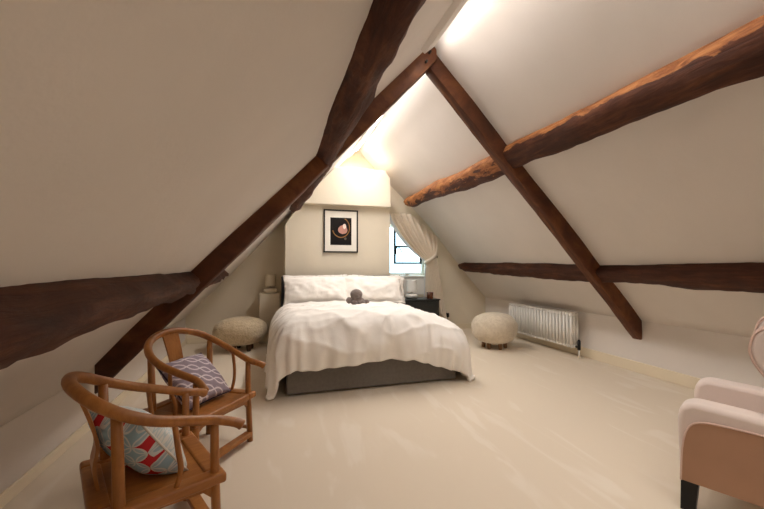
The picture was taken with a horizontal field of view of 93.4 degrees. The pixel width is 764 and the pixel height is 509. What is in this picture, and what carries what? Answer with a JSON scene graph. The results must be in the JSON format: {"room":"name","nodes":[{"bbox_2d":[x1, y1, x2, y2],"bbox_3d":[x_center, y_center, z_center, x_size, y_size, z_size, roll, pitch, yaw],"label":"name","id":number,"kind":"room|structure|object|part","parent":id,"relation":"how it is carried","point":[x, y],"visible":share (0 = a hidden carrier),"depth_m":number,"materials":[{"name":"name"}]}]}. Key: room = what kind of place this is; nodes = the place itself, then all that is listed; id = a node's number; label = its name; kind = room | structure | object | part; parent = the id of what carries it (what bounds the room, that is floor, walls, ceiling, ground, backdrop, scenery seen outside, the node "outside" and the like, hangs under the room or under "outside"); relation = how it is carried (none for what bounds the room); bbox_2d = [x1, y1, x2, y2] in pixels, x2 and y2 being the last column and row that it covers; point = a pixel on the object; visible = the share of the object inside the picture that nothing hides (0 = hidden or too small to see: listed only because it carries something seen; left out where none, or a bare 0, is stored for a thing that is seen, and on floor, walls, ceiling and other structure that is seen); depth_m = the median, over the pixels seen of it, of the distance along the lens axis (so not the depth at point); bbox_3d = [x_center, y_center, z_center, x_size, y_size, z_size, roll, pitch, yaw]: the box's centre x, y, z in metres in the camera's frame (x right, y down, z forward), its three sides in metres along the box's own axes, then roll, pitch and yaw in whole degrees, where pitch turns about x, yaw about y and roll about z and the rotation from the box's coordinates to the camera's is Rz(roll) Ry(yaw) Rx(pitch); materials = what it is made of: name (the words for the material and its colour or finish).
{"room":"bedroom","nodes":[
{"label":"bedroom","id":0,"kind":"room"},
{"bbox_2d":[0,318,185,493],"bbox_3d":[-2.025,1.135,1.677,0.100,0.429,8.830,0,-2,-17],"label":"wall","id":1,"kind":"structure","parent":0,"point":[28,438],"depth_m":2.30,"materials":[{"name":"paint"}]},
{"bbox_2d":[0,340,185,508],"bbox_3d":[-1.967,1.312,1.688,0.020,0.075,8.830,0,-2,-17],"label":"baseboard","id":2,"kind":"structure","parent":1,"relation":"attached to","point":[14,489],"depth_m":2.33,"materials":[{"name":"paint"}]},
{"bbox_2d":[185,150,484,339],"bbox_3d":[-0.585,-0.268,6.931,5.729,3.540,0.340,0,-2,-17],"label":"wall","id":3,"kind":"structure","parent":0,"point":[238,294],"depth_m":6.35,"materials":[{"name":"beige paint"}]},
{"bbox_2d":[186,337,206,343],"bbox_3d":[-2.480,1.429,6.130,1.529,0.100,0.020,0,-2,-17],"label":"baseboard","id":4,"kind":"structure","parent":3,"relation":"attached to","point":[198,340],"depth_m":5.94,"materials":[{"name":"paint"}]},
{"bbox_2d":[347,122,375,159],"bbox_3d":[-0.167,-1.873,5.234,0.118,0.107,3.180,0,-2,-17],"label":"trim","id":5,"kind":"structure","parent":3,"relation":"attached to","point":[364,135],"depth_m":5.84,"materials":[{"name":"paint"}]},
{"bbox_2d":[390,227,423,274],"bbox_3d":[0.404,-0.096,7.333,0.950,1.040,0.103,0,-2,-17],"label":"window","id":6,"kind":"structure","parent":3,"relation":"in","point":[402,259],"depth_m":7.34,"materials":[{"name":"white glass"}]},
{"bbox_2d":[400,275,423,277],"bbox_3d":[0.454,0.435,7.151,0.990,0.037,0.310,0,-2,-17],"label":"window sill","id":7,"kind":"structure","parent":3,"relation":"attached to","point":[404,276],"depth_m":7.06,"materials":[{"name":"white ceramic"}]},
{"bbox_2d":[404,277,423,294],"bbox_3d":[0.488,0.618,7.031,0.990,0.335,0.030,0,-2,-17],"label":"trim","id":8,"kind":"structure","parent":3,"relation":"attached to","point":[420,280],"depth_m":7.08,"materials":[{"name":"white paint"}]},
{"bbox_2d":[390,213,446,318],"bbox_3d":[0.684,0.256,7.001,1.243,2.095,0.210,0,-2,-17],"label":"curtain","id":9,"kind":"object","parent":3,"relation":"hanging from","point":[421,241],"visible":0.98,"depth_m":7.04,"materials":[{"name":"fabric"}]},
{"bbox_2d":[456,323,470,328],"bbox_3d":[1.054,1.460,7.180,2.275,0.100,0.020,0,-2,-17],"label":"baseboard","id":10,"kind":"structure","parent":3,"relation":"attached to","point":[468,325],"depth_m":7.36,"materials":[{"name":"paint"}]},
{"bbox_2d":[284,167,390,275],"bbox_3d":[-0.785,0.018,6.284,1.775,2.930,0.769,0,-2,-17],"label":"wall","id":11,"kind":"structure","parent":0,"point":[366,191],"depth_m":6.01,"materials":[{"name":"beige paint"}]},
{"bbox_2d":[323,209,357,252],"bbox_3d":[-0.688,-0.390,6.030,0.580,0.718,0.026,0,-2,-17],"label":"framed picture","id":12,"kind":"object","parent":11,"relation":"attached to","point":[340,227],"visible":1,"depth_m":6.03,"materials":[{"name":"black paint"}]},
{"bbox_2d":[330,217,350,244],"bbox_3d":[-0.687,-0.387,6.028,0.356,0.458,0.003,0,-2,-17],"label":"print","id":13,"kind":"object","parent":12,"relation":"attached to","point":[340,227],"depth_m":6.02},
{"bbox_2d":[0,0,763,426],"bbox_3d":[0.686,-0.652,2.661,5.807,3.201,9.275,0,-2,-17],"label":"ceiling","id":14,"kind":"structure","parent":0,"point":[137,136],"depth_m":2.12,"materials":[{"name":"paint"}]},
{"bbox_2d":[0,270,228,369],"bbox_3d":[-1.063,0.192,1.202,0.311,0.323,7.280,0,-2,-17],"label":"ceiling beam","id":15,"kind":"structure","parent":14,"relation":"attached to","point":[36,319],"depth_m":1.08,"materials":[{"name":"brown wood"}]},
{"bbox_2d":[94,47,436,393],"bbox_3d":[-0.835,-0.562,3.231,2.838,3.281,0.236,0,-2,-17],"label":"rafter","id":16,"kind":"object","parent":14,"relation":"attached to","point":[131,344],"visible":0.73,"depth_m":3.06,"materials":[{"name":"brown wood"}]},
{"bbox_2d":[289,0,425,212],"bbox_3d":[-0.135,-0.921,1.887,0.340,0.375,8.003,1,-2,-17],"label":"ceiling beam","id":17,"kind":"structure","parent":14,"relation":"attached to","point":[387,23],"depth_m":1.76,"materials":[{"name":"brown wood"}]},
{"bbox_2d":[356,118,380,150],"bbox_3d":[-0.055,-1.945,5.160,0.053,0.055,2.890,0,-2,-17],"label":"led strip","id":18,"kind":"object","parent":14,"relation":"attached to","point":[379,118],"visible":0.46,"depth_m":5.69,"materials":[{"name":"white"}]},
{"bbox_2d":[421,0,467,53],"bbox_3d":[1.153,-1.989,0.839,0.144,0.131,5.200,0,-2,-17],"label":"trim","id":19,"kind":"structure","parent":14,"relation":"attached to","point":[456,6],"depth_m":2.95,"materials":[{"name":"paint"}]},
{"bbox_2d":[426,56,641,339],"bbox_3d":[1.783,-0.554,4.025,2.744,3.148,0.164,0,-2,-17],"label":"rafter","id":20,"kind":"object","parent":14,"relation":"attached to","point":[438,73],"visible":0.94,"depth_m":3.94,"materials":[{"name":"brown wood"}]},
{"bbox_2d":[404,15,763,206],"bbox_3d":[1.733,-1.054,2.811,0.351,0.366,8.700,0,-2,-17],"label":"ceiling beam","id":21,"kind":"structure","parent":14,"relation":"attached to","point":[736,57],"depth_m":2.44,"materials":[{"name":"brown wood"}]},
{"bbox_2d":[458,262,763,292],"bbox_3d":[2.841,0.171,3.115,0.300,0.313,8.720,0,-2,-17],"label":"ceiling beam","id":22,"kind":"structure","parent":14,"relation":"attached to","point":[746,276],"depth_m":3.45,"materials":[{"name":"brown wood"}]},
{"bbox_2d":[2,328,763,508],"bbox_3d":[0.721,1.423,2.485,5.829,0.100,9.030,0,-2,-17],"label":"floor","id":23,"kind":"structure","parent":0,"point":[537,426],"depth_m":2.62,"materials":[{"name":"carpet"}]},
{"bbox_2d":[61,371,244,508],"bbox_3d":[-1.076,0.930,1.684,0.652,0.842,0.609,2,-2,-43],"label":"armchair","id":24,"kind":"object","parent":23,"relation":"on","point":[107,483],"visible":0.94,"depth_m":1.55,"materials":[{"name":"brown wood"}]},
{"bbox_3d":[-1.358,0.994,1.755,0.061,0.717,0.046,0,-2,2],"label":"leg","id":25,"kind":"part","parent":24,"relation":"part of","materials":[{"name":"brown wood"}]},
{"bbox_3d":[-1.026,0.984,1.394,0.046,0.717,0.061,0,-2,2],"label":"leg","id":26,"kind":"part","parent":24,"relation":"part of","materials":[{"name":"brown wood"}]},
{"bbox_2d":[88,406,188,474],"bbox_3d":[-1.114,0.848,1.643,0.378,0.328,0.282,-1,-2,23],"label":"cushion","id":27,"kind":"object","parent":24,"relation":"on","point":[147,450],"visible":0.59,"depth_m":1.54,"materials":[{"name":"fabric"}]},
{"bbox_3d":[-1.077,1.012,1.680,0.490,0.045,0.570,2,-2,-43],"label":"seat frame","id":28,"kind":"part","parent":24,"relation":"part of","materials":[{"name":"brown wood"}]},
{"bbox_3d":[-1.077,1.009,1.680,0.350,0.020,0.430,2,-2,-43],"label":"seat","id":29,"kind":"part","parent":24,"relation":"part of","materials":[{"name":"brown wood"}]},
{"bbox_3d":[-1.076,0.663,1.691,0.652,0.309,0.609,2,-2,-43],"label":"arm rail","id":30,"kind":"part","parent":24,"relation":"part of","materials":[{"name":"brown wood"}]},
{"bbox_3d":[-1.088,1.064,2.003,0.041,0.591,0.058,0,-2,2],"label":"leg","id":31,"kind":"part","parent":24,"relation":"part of","materials":[{"name":"brown wood"}]},
{"bbox_3d":[-0.755,1.054,1.641,0.058,0.591,0.041,0,-2,2],"label":"leg","id":32,"kind":"part","parent":24,"relation":"part of","materials":[{"name":"brown wood"}]},
{"bbox_2d":[142,327,265,458],"bbox_3d":[-1.260,0.954,2.503,0.652,0.842,0.609,-1,-2,18],"label":"armchair","id":33,"kind":"object","parent":23,"relation":"on","point":[223,404],"visible":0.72,"depth_m":2.52,"materials":[{"name":"brown wood"}]},
{"bbox_3d":[-1.487,1.011,2.318,0.061,0.717,0.046,1,-2,-27],"label":"leg","id":34,"kind":"part","parent":33,"relation":"part of","materials":[{"name":"brown wood"}]},
{"bbox_2d":[155,353,230,410],"bbox_3d":[-1.309,0.875,2.522,0.308,0.287,0.388,-1,-2,18],"label":"cushion","id":35,"kind":"object","parent":33,"relation":"on","point":[198,365],"visible":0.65,"depth_m":2.50,"materials":[{"name":"purple fabric"}]},
{"bbox_3d":[-1.138,1.070,2.201,0.041,0.591,0.058,1,-2,-27],"label":"leg","id":36,"kind":"part","parent":33,"relation":"part of","materials":[{"name":"brown wood"}]},
{"bbox_3d":[-1.261,1.033,2.502,0.350,0.020,0.430,-1,-2,18],"label":"seat","id":37,"kind":"part","parent":33,"relation":"part of","materials":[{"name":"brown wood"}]},
{"bbox_3d":[-1.261,1.036,2.501,0.490,0.045,0.570,-1,-2,18],"label":"seat frame","id":38,"kind":"part","parent":33,"relation":"part of","materials":[{"name":"brown wood"}]},
{"bbox_3d":[-1.260,0.687,2.511,0.652,0.309,0.609,-1,-2,18],"label":"arm rail","id":39,"kind":"part","parent":33,"relation":"part of","materials":[{"name":"brown wood"}]},
{"bbox_3d":[-1.333,1.024,2.784,0.046,0.717,0.061,1,-2,-27],"label":"leg","id":40,"kind":"part","parent":33,"relation":"part of","materials":[{"name":"brown wood"}]},
{"bbox_3d":[-0.984,1.084,2.668,0.058,0.591,0.041,1,-2,-27],"label":"leg","id":41,"kind":"part","parent":33,"relation":"part of","materials":[{"name":"brown wood"}]},
{"bbox_2d":[212,316,266,350],"bbox_3d":[-2.166,1.212,5.509,0.785,0.506,0.669,0,-2,-17],"label":"pouf","id":42,"kind":"object","parent":23,"relation":"on","point":[238,331],"visible":0.91,"depth_m":5.28,"materials":[{"name":"beige fabric"}]},
{"bbox_2d":[259,292,279,343],"bbox_3d":[-1.915,1.068,6.130,0.333,0.822,0.313,0,-2,-17],"label":"nightstand","id":43,"kind":"object","parent":23,"relation":"on","point":[269,303],"visible":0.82,"depth_m":5.98,"materials":[{"name":"beige wood"}]},
{"bbox_2d":[264,274,276,292],"bbox_3d":[-1.896,0.498,6.122,0.224,0.318,0.224,0,-2,-17],"label":"table lamp","id":44,"kind":"object","parent":43,"relation":"on","point":[270,279],"visible":0.98,"depth_m":6.05,"materials":[{"name":"beige fabric"}]},
{"bbox_3d":[-1.896,0.436,6.124,0.179,0.195,0.179,0,-2,-17],"label":"lamp shade","id":45,"kind":"part","parent":44,"relation":"part of","materials":[{"name":"beige fabric"}]},
{"bbox_2d":[281,275,455,394],"bbox_3d":[-0.371,0.873,4.900,1.897,1.110,2.250,0,-2,-17],"label":"double bed","id":46,"kind":"object","parent":23,"relation":"on","point":[390,371],"visible":0.12,"depth_m":3.78,"materials":[{"name":"grey fabric"}]},
{"bbox_2d":[283,274,346,305],"bbox_3d":[-1.005,0.536,5.527,1.004,0.449,0.298,1,-2,-17],"label":"pillow","id":47,"kind":"object","parent":46,"relation":"on","point":[317,288],"visible":0.87,"depth_m":5.44,"materials":[{"name":"white fabric"}]},
{"bbox_3d":[-0.679,0.901,5.935,1.897,1.105,0.090,0,-2,-17],"label":"headboard","id":48,"kind":"part","parent":46,"relation":"part of","materials":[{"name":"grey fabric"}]},
{"bbox_2d":[264,300,474,399],"bbox_3d":[-0.281,1.013,4.547,2.299,0.850,1.934,0,-2,-17],"label":"duvet","id":49,"kind":"object","parent":46,"relation":"on","point":[305,336],"visible":0.98,"depth_m":3.72,"materials":[{"name":"white fabric"}]},
{"bbox_2d":[346,289,368,304],"bbox_3d":[-0.306,0.529,4.505,0.291,0.190,0.192,0,-2,-17],"label":"plush toy","id":50,"kind":"object","parent":49,"relation":"on","point":[356,294],"visible":0.95,"depth_m":4.45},
{"bbox_2d":[342,275,403,302],"bbox_3d":[-0.139,0.555,5.788,1.000,0.462,0.291,1,-2,-17],"label":"pillow","id":51,"kind":"object","parent":46,"relation":"on","point":[373,288],"visible":0.8,"depth_m":5.72,"materials":[{"name":"white fabric"}]},
{"bbox_2d":[352,274,404,302],"bbox_3d":[-0.048,0.574,5.975,0.940,0.492,0.209,0,-2,-16],"label":"pillow","id":52,"kind":"object","parent":46,"relation":"on","point":[401,278],"visible":0.08,"depth_m":6.09,"materials":[{"name":"white fabric"}]},
{"bbox_2d":[403,297,439,315],"bbox_3d":[0.629,1.147,6.559,0.750,0.690,0.506,0,-2,-17],"label":"nightstand","id":53,"kind":"object","parent":23,"relation":"on","point":[422,303],"visible":0.15,"depth_m":6.39,"materials":[{"name":"black paint"}]},
{"bbox_2d":[405,280,417,298],"bbox_3d":[0.543,0.635,6.582,0.236,0.335,0.236,0,-2,-17],"label":"table lamp","id":54,"kind":"object","parent":53,"relation":"on","point":[411,284],"visible":1,"depth_m":6.50,"materials":[{"name":"fabric"}]},
{"bbox_3d":[0.543,0.570,6.584,0.188,0.205,0.188,0,-2,-17],"label":"lamp shade","id":55,"kind":"part","parent":54,"relation":"part of","materials":[{"name":"white fabric"}]},
{"bbox_2d":[427,292,432,298],"bbox_3d":[0.870,0.743,6.530,0.124,0.115,0.124,0,-2,-17],"label":"tumbler","id":56,"kind":"object","parent":53,"relation":"on","point":[429,294],"visible":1,"depth_m":6.48,"materials":[{"name":"brown glass"}]},
{"bbox_2d":[471,312,517,349],"bbox_3d":[1.771,1.197,5.689,0.713,0.546,0.690,0,-2,-17],"label":"pouf","id":57,"kind":"object","parent":23,"relation":"on","point":[490,328],"visible":1,"depth_m":5.44,"materials":[{"name":"beige fabric"}]},
{"bbox_2d":[678,316,763,508],"bbox_3d":[2.098,0.837,1.886,0.734,1.037,0.760,2,-2,-42],"label":"armchair","id":58,"kind":"object","parent":23,"relation":"on","point":[721,428],"visible":1,"depth_m":1.82,"materials":[{"name":"fabric"}]},
{"bbox_3d":[1.645,1.276,1.920,0.072,0.160,0.078,2,-2,-42],"label":"leg","id":59,"kind":"part","parent":58,"relation":"part of","materials":[{"name":"black wood"}]},
{"bbox_3d":[1.887,0.983,1.705,0.150,0.414,0.740,2,-2,-42],"label":"armrest","id":60,"kind":"part","parent":58,"relation":"part of","materials":[{"name":"fabric"}]},
{"bbox_3d":[1.826,1.016,1.655,0.018,0.335,0.708,2,-2,-42],"label":"panel","id":61,"kind":"part","parent":58,"relation":"part of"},
{"bbox_3d":[2.295,0.994,2.073,0.150,0.414,0.740,2,-2,-42],"label":"armrest","id":62,"kind":"part","parent":58,"relation":"part of","materials":[{"name":"fabric"}]},
{"bbox_2d":[485,297,763,387],"bbox_3d":[3.467,1.083,3.311,0.100,0.629,8.830,0,-2,-17],"label":"wall","id":63,"kind":"structure","parent":0,"point":[697,353],"depth_m":3.99,"materials":[{"name":"paint"}]},
{"bbox_2d":[509,303,580,358],"bbox_3d":[2.566,1.156,5.746,0.230,0.624,1.557,0,-2,-17],"label":"radiator","id":64,"kind":"object","parent":63,"relation":"attached to","point":[560,327],"visible":0.94,"depth_m":5.49,"materials":[{"name":"white metal"}]},
{"bbox_2d":[516,333,700,389],"bbox_3d":[3.409,1.331,3.287,0.020,0.130,8.830,0,-2,-17],"label":"baseboard","id":65,"kind":"structure","parent":63,"relation":"attached to","point":[674,377],"depth_m":4.44,"materials":[{"name":"paint"}]}
]}

